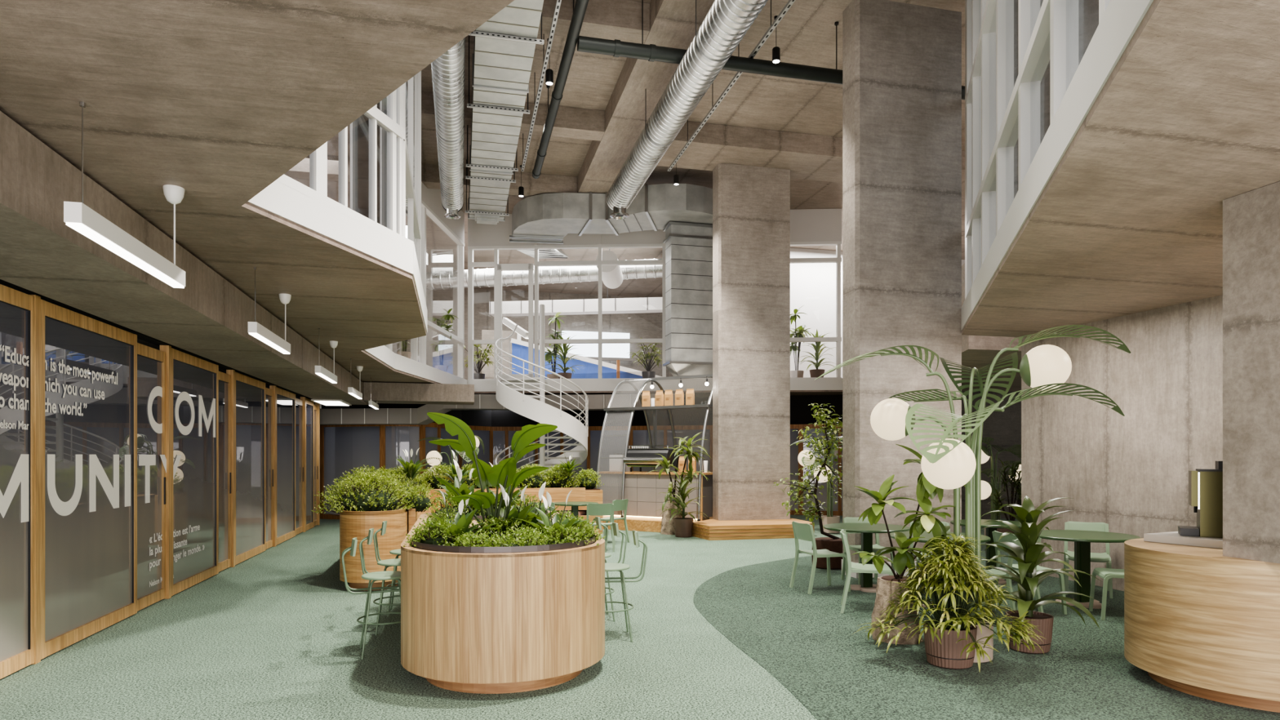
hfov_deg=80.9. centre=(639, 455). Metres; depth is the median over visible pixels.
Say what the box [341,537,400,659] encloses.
counter stool
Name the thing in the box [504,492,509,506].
flower
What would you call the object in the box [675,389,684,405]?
paper bag
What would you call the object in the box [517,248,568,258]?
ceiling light
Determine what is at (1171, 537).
countertop
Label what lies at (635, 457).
espresso machine
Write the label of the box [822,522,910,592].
round table
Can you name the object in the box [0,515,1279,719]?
floor
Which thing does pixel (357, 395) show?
diffuser
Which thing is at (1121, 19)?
trim
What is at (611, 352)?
window
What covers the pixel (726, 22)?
duct
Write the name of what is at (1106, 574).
dining chair
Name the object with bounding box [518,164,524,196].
pendant spotlight
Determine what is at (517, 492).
peace lily
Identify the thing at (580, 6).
pipe
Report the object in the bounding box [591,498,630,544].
dining chair
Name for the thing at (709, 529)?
plinth
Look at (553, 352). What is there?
plant
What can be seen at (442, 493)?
flower
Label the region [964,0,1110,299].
window
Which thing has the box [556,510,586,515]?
seat cushion
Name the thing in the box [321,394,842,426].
ceiling
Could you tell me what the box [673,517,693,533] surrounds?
pot
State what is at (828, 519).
pot
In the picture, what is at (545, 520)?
peace lily
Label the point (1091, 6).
wall
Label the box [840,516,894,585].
dining chair
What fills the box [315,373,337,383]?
diffuser
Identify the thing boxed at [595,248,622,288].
pendant lamp
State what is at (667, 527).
stone pot
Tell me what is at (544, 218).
duct
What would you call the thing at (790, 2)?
cable tray
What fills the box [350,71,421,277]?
window
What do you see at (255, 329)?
linear pendant
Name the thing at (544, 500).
flower
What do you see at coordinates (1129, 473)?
wall
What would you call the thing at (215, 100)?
ceiling
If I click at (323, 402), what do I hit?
diffuser
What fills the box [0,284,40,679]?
door
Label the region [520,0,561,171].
cable tray
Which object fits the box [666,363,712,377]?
hood
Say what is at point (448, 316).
plant
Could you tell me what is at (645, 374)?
pot
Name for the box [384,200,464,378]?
window
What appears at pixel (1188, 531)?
drip tray
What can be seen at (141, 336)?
trim
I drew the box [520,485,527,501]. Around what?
flower
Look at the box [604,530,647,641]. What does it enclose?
counter stool
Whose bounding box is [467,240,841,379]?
window
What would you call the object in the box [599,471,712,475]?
countertop
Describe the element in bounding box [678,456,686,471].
paper bag
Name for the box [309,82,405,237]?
window
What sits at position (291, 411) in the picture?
door
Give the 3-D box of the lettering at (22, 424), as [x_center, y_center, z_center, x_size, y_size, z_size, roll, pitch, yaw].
[-4.793,-0.498,6.235,0.028,0.602,1.986,0,0,-13]
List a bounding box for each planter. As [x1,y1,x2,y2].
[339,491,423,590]
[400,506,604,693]
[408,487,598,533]
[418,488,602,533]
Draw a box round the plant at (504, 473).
[426,412,557,532]
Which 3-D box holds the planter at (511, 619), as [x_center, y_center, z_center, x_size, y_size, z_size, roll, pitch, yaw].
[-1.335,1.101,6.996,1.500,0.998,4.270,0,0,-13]
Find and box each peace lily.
[392,448,433,480]
[414,488,501,546]
[432,458,495,515]
[435,449,473,484]
[472,462,538,510]
[474,483,540,533]
[512,481,568,529]
[515,489,591,540]
[555,452,582,474]
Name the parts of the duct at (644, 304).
casing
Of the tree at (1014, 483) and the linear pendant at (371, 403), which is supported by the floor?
the tree at (1014, 483)
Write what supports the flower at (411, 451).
on the peace lily at (411, 468)
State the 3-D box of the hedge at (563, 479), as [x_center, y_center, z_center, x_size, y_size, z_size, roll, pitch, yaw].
[-2.883,0.431,15.135,4.347,0.575,0.853,0,0,-13]
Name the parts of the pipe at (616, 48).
hanger rod, hanger rod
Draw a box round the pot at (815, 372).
[809,368,824,377]
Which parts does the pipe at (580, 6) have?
hanger rod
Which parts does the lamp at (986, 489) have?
globe, globe, stem, stem, stem, stem, stem, stem, stem, globe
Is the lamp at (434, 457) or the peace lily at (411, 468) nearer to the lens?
the peace lily at (411, 468)
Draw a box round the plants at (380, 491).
[311,464,440,515]
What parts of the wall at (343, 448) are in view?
pane, pane, pane, pane, pane, pane, pane, pane, pane, pane, pane, pane, pane, pane, pane, pane, pane, pane, pane, pane, pane, pane, pane, pane, pane, pane, pane, pane, pane, pane, pane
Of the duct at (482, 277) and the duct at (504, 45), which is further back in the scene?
the duct at (482, 277)
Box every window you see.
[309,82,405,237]
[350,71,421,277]
[357,115,390,349]
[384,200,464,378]
[401,71,420,273]
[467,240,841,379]
[561,330,632,361]
[790,247,964,377]
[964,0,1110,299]
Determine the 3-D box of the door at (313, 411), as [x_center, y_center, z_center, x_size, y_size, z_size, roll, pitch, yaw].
[-7.272,0.182,16.596,0.092,2.835,1.618,0,0,-13]
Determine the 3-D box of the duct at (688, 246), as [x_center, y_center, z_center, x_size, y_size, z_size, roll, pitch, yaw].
[1.269,-3.630,17.688,1.350,3.520,0.600,0,0,-13]
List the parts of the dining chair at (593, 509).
leg, backrest, seat, leg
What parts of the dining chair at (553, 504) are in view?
backrest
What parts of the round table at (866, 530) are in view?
leg, leg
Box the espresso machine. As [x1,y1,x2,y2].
[623,444,678,471]
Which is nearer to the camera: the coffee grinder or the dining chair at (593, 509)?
the dining chair at (593, 509)
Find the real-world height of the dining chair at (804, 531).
0.813 m
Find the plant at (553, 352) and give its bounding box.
[544,311,567,378]
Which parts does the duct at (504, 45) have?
hanger rod, hanger rod, hanger rod, hanger rod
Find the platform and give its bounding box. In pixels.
[602,515,712,532]
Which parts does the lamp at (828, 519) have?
globe, globe, stem, stem, stem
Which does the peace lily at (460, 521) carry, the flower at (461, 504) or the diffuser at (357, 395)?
the flower at (461, 504)
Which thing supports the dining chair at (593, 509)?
on the floor
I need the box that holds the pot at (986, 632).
[942,611,993,662]
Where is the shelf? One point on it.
(634, 408)
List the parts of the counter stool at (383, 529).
backrest, leg, leg, seat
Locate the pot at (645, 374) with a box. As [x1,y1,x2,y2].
[641,371,655,377]
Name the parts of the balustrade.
post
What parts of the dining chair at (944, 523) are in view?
leg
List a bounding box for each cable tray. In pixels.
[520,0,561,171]
[666,0,795,171]
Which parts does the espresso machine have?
cup rail, cup rail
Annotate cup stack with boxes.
[703,460,707,472]
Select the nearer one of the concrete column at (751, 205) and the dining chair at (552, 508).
the dining chair at (552, 508)
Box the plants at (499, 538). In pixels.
[403,508,605,546]
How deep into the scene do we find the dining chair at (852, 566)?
7.61 m
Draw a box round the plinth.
[691,517,813,540]
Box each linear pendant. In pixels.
[63,101,185,288]
[248,266,291,354]
[315,328,337,383]
[347,358,363,399]
[368,377,378,409]
[502,317,528,338]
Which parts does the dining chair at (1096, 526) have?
leg, backrest, seat, leg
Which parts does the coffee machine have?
panel, spout, trim, lid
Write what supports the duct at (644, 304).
hanging from the ceiling at (606, 103)
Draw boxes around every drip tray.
[626,465,662,466]
[1177,525,1199,536]
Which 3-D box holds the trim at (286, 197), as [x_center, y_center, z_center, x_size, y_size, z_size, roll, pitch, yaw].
[2.631,-1.847,10.194,15.610,0.305,18.874,0,0,3]
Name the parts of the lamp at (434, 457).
globe, stem, stem, globe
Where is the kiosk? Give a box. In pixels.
[595,373,712,521]
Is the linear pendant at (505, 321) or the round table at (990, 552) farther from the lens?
the linear pendant at (505, 321)
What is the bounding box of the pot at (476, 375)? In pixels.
[473,373,484,378]
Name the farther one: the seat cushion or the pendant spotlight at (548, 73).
the seat cushion
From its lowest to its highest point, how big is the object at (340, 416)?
0.825 m
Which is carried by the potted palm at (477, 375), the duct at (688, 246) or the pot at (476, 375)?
the pot at (476, 375)
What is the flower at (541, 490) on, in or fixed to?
on the peace lily at (541, 491)
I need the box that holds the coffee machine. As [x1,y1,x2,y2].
[1177,461,1222,537]
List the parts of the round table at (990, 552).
leg, leg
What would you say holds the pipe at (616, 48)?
hanging from the ceiling at (606, 103)
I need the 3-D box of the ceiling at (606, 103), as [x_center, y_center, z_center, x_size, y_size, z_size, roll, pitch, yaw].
[-0.273,-6.325,14.071,28.000,0.650,32.500,0,0,-13]
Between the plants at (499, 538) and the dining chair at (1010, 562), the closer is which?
the plants at (499, 538)
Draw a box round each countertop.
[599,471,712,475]
[1143,531,1222,548]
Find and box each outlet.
[444,208,460,219]
[609,206,629,219]
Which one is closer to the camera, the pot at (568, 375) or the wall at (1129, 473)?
the wall at (1129, 473)
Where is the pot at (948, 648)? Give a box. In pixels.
[923,619,977,658]
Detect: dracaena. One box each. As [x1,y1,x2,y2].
[545,334,585,378]
[646,431,711,534]
[653,475,708,537]
[796,329,835,377]
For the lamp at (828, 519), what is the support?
on the floor
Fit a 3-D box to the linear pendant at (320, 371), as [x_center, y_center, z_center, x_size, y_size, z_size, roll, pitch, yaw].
[-4.287,-1.362,10.281,0.116,0.620,1.330,0,0,-13]
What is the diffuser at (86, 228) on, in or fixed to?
attached to the linear pendant at (78, 216)
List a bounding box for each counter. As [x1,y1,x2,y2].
[599,471,712,520]
[1124,537,1279,712]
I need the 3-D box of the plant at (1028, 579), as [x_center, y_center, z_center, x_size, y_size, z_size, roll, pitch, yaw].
[3.178,0.968,6.126,1.061,1.256,1.080,0,0,-13]
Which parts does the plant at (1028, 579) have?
pot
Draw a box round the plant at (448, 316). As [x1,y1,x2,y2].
[428,308,457,372]
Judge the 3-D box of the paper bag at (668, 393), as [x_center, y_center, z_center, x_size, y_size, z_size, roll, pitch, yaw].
[0.634,-1.267,16.610,0.165,0.380,0.102,0,0,25]
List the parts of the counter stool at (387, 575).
backrest, leg, leg, seat, leg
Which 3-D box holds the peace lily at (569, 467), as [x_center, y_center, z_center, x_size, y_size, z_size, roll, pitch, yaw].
[-1.429,0.145,15.266,0.534,0.464,0.564,0,0,27]
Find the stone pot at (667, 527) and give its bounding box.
[660,500,682,534]
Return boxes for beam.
[0,111,474,404]
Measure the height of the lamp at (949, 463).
2.591 m
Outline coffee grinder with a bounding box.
[608,453,631,471]
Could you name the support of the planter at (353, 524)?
on the floor
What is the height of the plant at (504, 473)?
1.082 m
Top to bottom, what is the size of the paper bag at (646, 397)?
0.380 m
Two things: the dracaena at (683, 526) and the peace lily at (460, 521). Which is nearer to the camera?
the peace lily at (460, 521)
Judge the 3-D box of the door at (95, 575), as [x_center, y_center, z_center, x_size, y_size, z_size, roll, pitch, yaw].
[-5.018,0.182,7.147,0.092,2.835,2.708,0,0,-13]
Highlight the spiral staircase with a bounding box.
[494,304,588,488]
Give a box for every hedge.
[392,462,604,489]
[426,492,551,517]
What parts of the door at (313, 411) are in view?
pane, pane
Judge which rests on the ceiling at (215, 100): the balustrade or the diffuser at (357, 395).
the balustrade
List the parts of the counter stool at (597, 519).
backrest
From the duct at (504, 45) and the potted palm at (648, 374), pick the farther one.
the potted palm at (648, 374)
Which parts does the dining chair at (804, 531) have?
leg, backrest, leg, seat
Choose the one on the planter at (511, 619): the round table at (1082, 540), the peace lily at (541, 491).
the peace lily at (541, 491)
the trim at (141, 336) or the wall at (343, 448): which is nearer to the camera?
the trim at (141, 336)
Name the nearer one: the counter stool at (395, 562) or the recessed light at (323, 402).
the counter stool at (395, 562)
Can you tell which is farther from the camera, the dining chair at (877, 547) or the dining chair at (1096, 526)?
the dining chair at (877, 547)
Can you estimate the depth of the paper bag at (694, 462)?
16.16 m
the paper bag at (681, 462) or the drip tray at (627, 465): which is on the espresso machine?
the drip tray at (627, 465)
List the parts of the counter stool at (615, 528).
leg, seat, leg, backrest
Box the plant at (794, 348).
[790,305,811,377]
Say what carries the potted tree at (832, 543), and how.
on the floor
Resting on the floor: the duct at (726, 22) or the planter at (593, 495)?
the planter at (593, 495)
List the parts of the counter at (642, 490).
panel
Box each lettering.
[0,344,117,429]
[0,453,181,522]
[147,386,215,437]
[149,524,204,586]
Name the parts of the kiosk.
post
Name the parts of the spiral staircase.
landing rail, handrail, rail, rail, rail, rail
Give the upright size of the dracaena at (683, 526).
1.247 m
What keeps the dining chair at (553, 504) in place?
on the floor
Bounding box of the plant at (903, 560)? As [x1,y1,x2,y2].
[851,444,964,644]
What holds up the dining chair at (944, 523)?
on the floor
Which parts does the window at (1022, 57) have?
pane, pane, pane, pane, pane, pane, pane, pane, pane, pane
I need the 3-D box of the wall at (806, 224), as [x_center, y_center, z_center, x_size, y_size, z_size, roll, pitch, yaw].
[-0.183,-5.973,18.422,11.041,0.855,5.124,0,0,-13]
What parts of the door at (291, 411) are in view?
pane, pane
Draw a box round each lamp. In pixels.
[417,435,484,475]
[788,435,842,533]
[815,324,1130,662]
[981,437,1021,535]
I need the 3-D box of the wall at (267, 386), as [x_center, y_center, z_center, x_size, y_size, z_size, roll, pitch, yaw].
[-7.369,-0.025,8.265,3.900,3.250,24.500,0,0,-13]
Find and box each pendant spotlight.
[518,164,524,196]
[545,38,553,85]
[673,162,679,185]
[772,15,780,63]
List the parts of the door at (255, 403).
pane, pane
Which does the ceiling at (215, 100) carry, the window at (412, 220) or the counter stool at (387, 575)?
the window at (412, 220)
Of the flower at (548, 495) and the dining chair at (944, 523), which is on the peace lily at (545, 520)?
the flower at (548, 495)
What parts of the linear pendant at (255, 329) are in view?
power cord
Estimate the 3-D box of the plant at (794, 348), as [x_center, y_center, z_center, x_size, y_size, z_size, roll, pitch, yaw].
[4.248,-2.995,20.251,0.759,2.087,0.804,0,0,42]
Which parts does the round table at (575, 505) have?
leg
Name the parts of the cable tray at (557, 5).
hanger rod, hanger rod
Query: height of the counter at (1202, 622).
0.953 m
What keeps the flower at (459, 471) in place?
on the peace lily at (463, 488)
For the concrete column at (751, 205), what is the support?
on the floor
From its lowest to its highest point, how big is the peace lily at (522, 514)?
0.522 m
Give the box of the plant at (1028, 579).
[981,495,1101,653]
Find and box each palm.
[456,344,493,378]
[627,337,662,377]
[853,533,1044,671]
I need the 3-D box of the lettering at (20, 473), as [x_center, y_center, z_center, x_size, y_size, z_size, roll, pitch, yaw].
[-4.966,0.244,6.958,0.031,0.512,3.880,0,0,-13]
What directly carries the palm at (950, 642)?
on the floor
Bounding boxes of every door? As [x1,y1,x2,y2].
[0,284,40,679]
[40,298,171,659]
[171,347,235,595]
[235,371,275,564]
[275,386,306,545]
[306,398,319,530]
[496,263,533,377]
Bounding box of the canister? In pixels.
[650,398,655,406]
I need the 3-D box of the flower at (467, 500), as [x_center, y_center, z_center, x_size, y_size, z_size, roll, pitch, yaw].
[-1.287,0.328,5.631,0.040,0.115,0.048,0,0,11]
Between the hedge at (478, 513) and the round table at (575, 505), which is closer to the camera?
the hedge at (478, 513)
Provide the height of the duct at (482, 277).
0.942 m
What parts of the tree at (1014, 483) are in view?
pot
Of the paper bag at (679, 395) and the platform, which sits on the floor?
the platform
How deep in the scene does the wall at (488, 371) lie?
24.88 m
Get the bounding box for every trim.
[0,279,311,399]
[247,174,842,391]
[960,0,1153,330]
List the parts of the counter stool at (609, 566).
seat, leg, leg, backrest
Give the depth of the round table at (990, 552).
9.49 m
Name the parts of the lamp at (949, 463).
globe, stem, stem, globe, stem, stem, stem, stem, stem, stem, stem, globe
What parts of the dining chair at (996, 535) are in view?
leg, backrest, leg, seat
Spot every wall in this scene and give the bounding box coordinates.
[266,385,315,404]
[320,422,842,519]
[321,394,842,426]
[392,288,672,379]
[421,182,841,246]
[481,329,520,378]
[961,391,1021,519]
[1021,294,1222,591]
[1084,0,1098,53]
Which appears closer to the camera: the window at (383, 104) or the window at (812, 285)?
the window at (383, 104)
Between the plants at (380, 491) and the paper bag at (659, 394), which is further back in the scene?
the paper bag at (659, 394)
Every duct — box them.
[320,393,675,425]
[426,258,662,290]
[431,37,465,219]
[465,0,543,224]
[488,287,662,316]
[509,183,712,244]
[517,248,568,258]
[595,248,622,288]
[606,0,768,219]
[662,221,712,377]
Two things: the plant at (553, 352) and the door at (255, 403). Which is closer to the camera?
the door at (255, 403)
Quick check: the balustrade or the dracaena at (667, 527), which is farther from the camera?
the balustrade
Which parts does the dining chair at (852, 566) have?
backrest, leg, leg, seat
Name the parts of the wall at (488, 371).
post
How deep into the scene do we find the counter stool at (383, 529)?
7.55 m
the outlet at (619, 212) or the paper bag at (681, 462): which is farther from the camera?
the paper bag at (681, 462)
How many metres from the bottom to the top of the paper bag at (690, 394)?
0.380 m
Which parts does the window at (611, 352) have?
frame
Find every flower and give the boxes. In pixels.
[409,448,413,457]
[438,488,444,502]
[453,458,458,472]
[456,466,462,481]
[458,499,463,515]
[465,492,471,506]
[469,468,474,479]
[498,483,505,499]
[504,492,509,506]
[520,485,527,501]
[538,484,544,500]
[542,495,547,510]
[546,491,551,506]
[565,489,572,504]
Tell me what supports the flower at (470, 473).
on the peace lily at (463, 488)
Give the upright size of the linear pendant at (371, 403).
0.620 m
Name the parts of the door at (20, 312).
pane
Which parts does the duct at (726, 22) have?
hanger rod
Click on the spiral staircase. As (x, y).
(526, 406)
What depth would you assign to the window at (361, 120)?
12.61 m
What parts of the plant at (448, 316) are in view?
pot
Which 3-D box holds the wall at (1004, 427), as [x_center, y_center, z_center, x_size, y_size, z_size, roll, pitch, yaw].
[9.577,-0.015,19.325,6.400,3.230,0.250,0,0,-13]
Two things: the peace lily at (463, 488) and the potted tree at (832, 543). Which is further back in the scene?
the potted tree at (832, 543)
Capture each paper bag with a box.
[641,391,650,406]
[655,390,663,406]
[664,389,672,405]
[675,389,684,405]
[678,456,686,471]
[685,388,694,404]
[688,456,696,471]
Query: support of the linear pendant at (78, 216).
hanging from the ceiling at (215, 100)
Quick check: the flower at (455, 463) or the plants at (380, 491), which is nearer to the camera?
the flower at (455, 463)
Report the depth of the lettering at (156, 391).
8.96 m
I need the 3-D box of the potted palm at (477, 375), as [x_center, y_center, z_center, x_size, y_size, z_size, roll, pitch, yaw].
[-4.483,-2.554,20.897,1.180,1.204,0.980,0,0,37]
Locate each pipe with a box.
[532,0,589,178]
[577,0,964,100]
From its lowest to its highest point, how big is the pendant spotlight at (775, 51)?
0.632 m
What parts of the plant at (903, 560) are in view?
stone pot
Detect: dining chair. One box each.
[528,502,555,509]
[530,506,553,511]
[586,502,614,551]
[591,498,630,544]
[789,520,850,594]
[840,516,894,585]
[840,529,893,613]
[908,521,950,589]
[981,537,1043,612]
[991,530,1066,614]
[1063,520,1112,598]
[1088,567,1124,620]
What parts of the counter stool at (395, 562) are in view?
backrest, leg, leg, seat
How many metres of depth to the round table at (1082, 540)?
8.02 m
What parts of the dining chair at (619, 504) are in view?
seat, leg, backrest, leg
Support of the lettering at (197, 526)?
attached to the door at (203, 482)
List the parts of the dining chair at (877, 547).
leg, backrest, seat, leg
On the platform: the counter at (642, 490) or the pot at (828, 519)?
the counter at (642, 490)
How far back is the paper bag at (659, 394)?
16.68 m
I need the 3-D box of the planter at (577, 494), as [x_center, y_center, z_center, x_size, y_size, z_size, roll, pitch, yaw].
[-1.945,1.123,12.407,3.265,0.955,5.140,0,0,-13]
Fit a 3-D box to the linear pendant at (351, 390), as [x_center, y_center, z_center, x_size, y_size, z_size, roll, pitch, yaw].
[-5.044,-1.362,13.318,0.116,0.620,1.330,0,0,-13]
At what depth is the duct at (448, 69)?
11.56 m
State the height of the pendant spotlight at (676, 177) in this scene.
0.632 m
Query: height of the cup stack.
0.250 m
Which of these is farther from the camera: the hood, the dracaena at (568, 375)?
the dracaena at (568, 375)
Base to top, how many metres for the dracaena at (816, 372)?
1.377 m
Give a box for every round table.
[554,501,598,519]
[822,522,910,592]
[889,530,991,607]
[950,519,1020,584]
[1039,529,1140,608]
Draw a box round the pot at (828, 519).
[821,515,839,533]
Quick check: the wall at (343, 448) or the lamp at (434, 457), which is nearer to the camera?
the lamp at (434, 457)
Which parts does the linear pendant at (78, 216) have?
power cord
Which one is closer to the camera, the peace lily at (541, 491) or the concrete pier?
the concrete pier
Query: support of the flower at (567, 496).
on the peace lily at (545, 520)
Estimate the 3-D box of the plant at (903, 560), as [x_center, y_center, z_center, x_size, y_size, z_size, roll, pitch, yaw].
[2.184,0.750,6.158,0.867,1.693,1.127,0,0,41]
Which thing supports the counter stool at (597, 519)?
on the floor
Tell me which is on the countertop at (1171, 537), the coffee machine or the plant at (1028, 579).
the coffee machine
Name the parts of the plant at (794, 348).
pot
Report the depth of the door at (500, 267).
19.79 m
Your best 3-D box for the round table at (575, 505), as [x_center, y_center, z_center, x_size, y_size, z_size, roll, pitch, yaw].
[-1.176,1.226,13.547,0.848,0.748,0.848,0,0,-13]
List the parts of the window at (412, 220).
pane, pane, pane, pane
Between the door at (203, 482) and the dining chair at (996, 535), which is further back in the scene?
the door at (203, 482)
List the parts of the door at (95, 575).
pane, pane, handle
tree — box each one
[771,403,842,569]
[985,458,1021,533]
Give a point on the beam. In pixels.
(209, 317)
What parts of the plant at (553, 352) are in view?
pot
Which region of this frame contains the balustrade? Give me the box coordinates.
[511,337,662,378]
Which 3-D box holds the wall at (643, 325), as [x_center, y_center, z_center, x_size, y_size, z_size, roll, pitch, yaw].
[-3.963,-4.175,29.537,28.000,4.450,0.300,0,0,-13]
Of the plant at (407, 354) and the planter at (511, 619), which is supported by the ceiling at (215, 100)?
the plant at (407, 354)
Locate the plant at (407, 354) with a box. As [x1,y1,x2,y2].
[397,339,411,358]
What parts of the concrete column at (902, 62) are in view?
skirting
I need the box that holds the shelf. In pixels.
[615,405,712,411]
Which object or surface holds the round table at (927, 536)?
on the floor
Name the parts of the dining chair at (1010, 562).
seat, leg, backrest, leg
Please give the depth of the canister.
16.77 m
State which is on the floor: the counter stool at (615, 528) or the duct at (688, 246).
the counter stool at (615, 528)
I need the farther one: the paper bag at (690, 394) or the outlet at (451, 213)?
the paper bag at (690, 394)
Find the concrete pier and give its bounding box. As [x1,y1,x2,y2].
[1222,181,1279,563]
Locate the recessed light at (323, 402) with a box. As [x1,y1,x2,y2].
[311,399,351,405]
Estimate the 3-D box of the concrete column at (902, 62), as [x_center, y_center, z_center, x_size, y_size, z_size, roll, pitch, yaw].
[3.545,-2.200,10.157,1.589,7.600,0.394,0,0,-13]
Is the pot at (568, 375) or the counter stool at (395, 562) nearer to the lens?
the counter stool at (395, 562)
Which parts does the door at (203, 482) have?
pane, pane, handle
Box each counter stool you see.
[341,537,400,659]
[359,528,400,635]
[373,520,400,617]
[595,516,608,552]
[604,522,626,621]
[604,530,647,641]
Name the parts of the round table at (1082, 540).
leg, leg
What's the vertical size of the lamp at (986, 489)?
1.937 m
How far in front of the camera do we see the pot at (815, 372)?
19.74 m
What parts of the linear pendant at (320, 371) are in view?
power cord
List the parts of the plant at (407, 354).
pot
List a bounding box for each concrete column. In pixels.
[712,163,790,520]
[841,0,961,577]
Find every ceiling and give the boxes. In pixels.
[0,0,1279,408]
[284,0,964,297]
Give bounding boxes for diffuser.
[66,222,184,288]
[248,332,289,354]
[314,400,348,405]
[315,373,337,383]
[348,392,362,399]
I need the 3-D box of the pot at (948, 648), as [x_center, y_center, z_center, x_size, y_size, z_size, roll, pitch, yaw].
[2.373,1.403,5.753,0.385,0.214,0.385,0,0,-13]
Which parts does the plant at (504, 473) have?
blade, blade, blade, blade, blade, blade, blade, blade, blade, blade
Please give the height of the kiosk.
3.195 m
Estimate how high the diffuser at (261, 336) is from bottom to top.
0.012 m
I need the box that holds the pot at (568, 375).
[557,372,572,378]
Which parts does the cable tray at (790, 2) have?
hanger rod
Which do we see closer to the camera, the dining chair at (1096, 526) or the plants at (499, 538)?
the plants at (499, 538)
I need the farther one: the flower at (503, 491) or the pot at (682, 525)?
the pot at (682, 525)

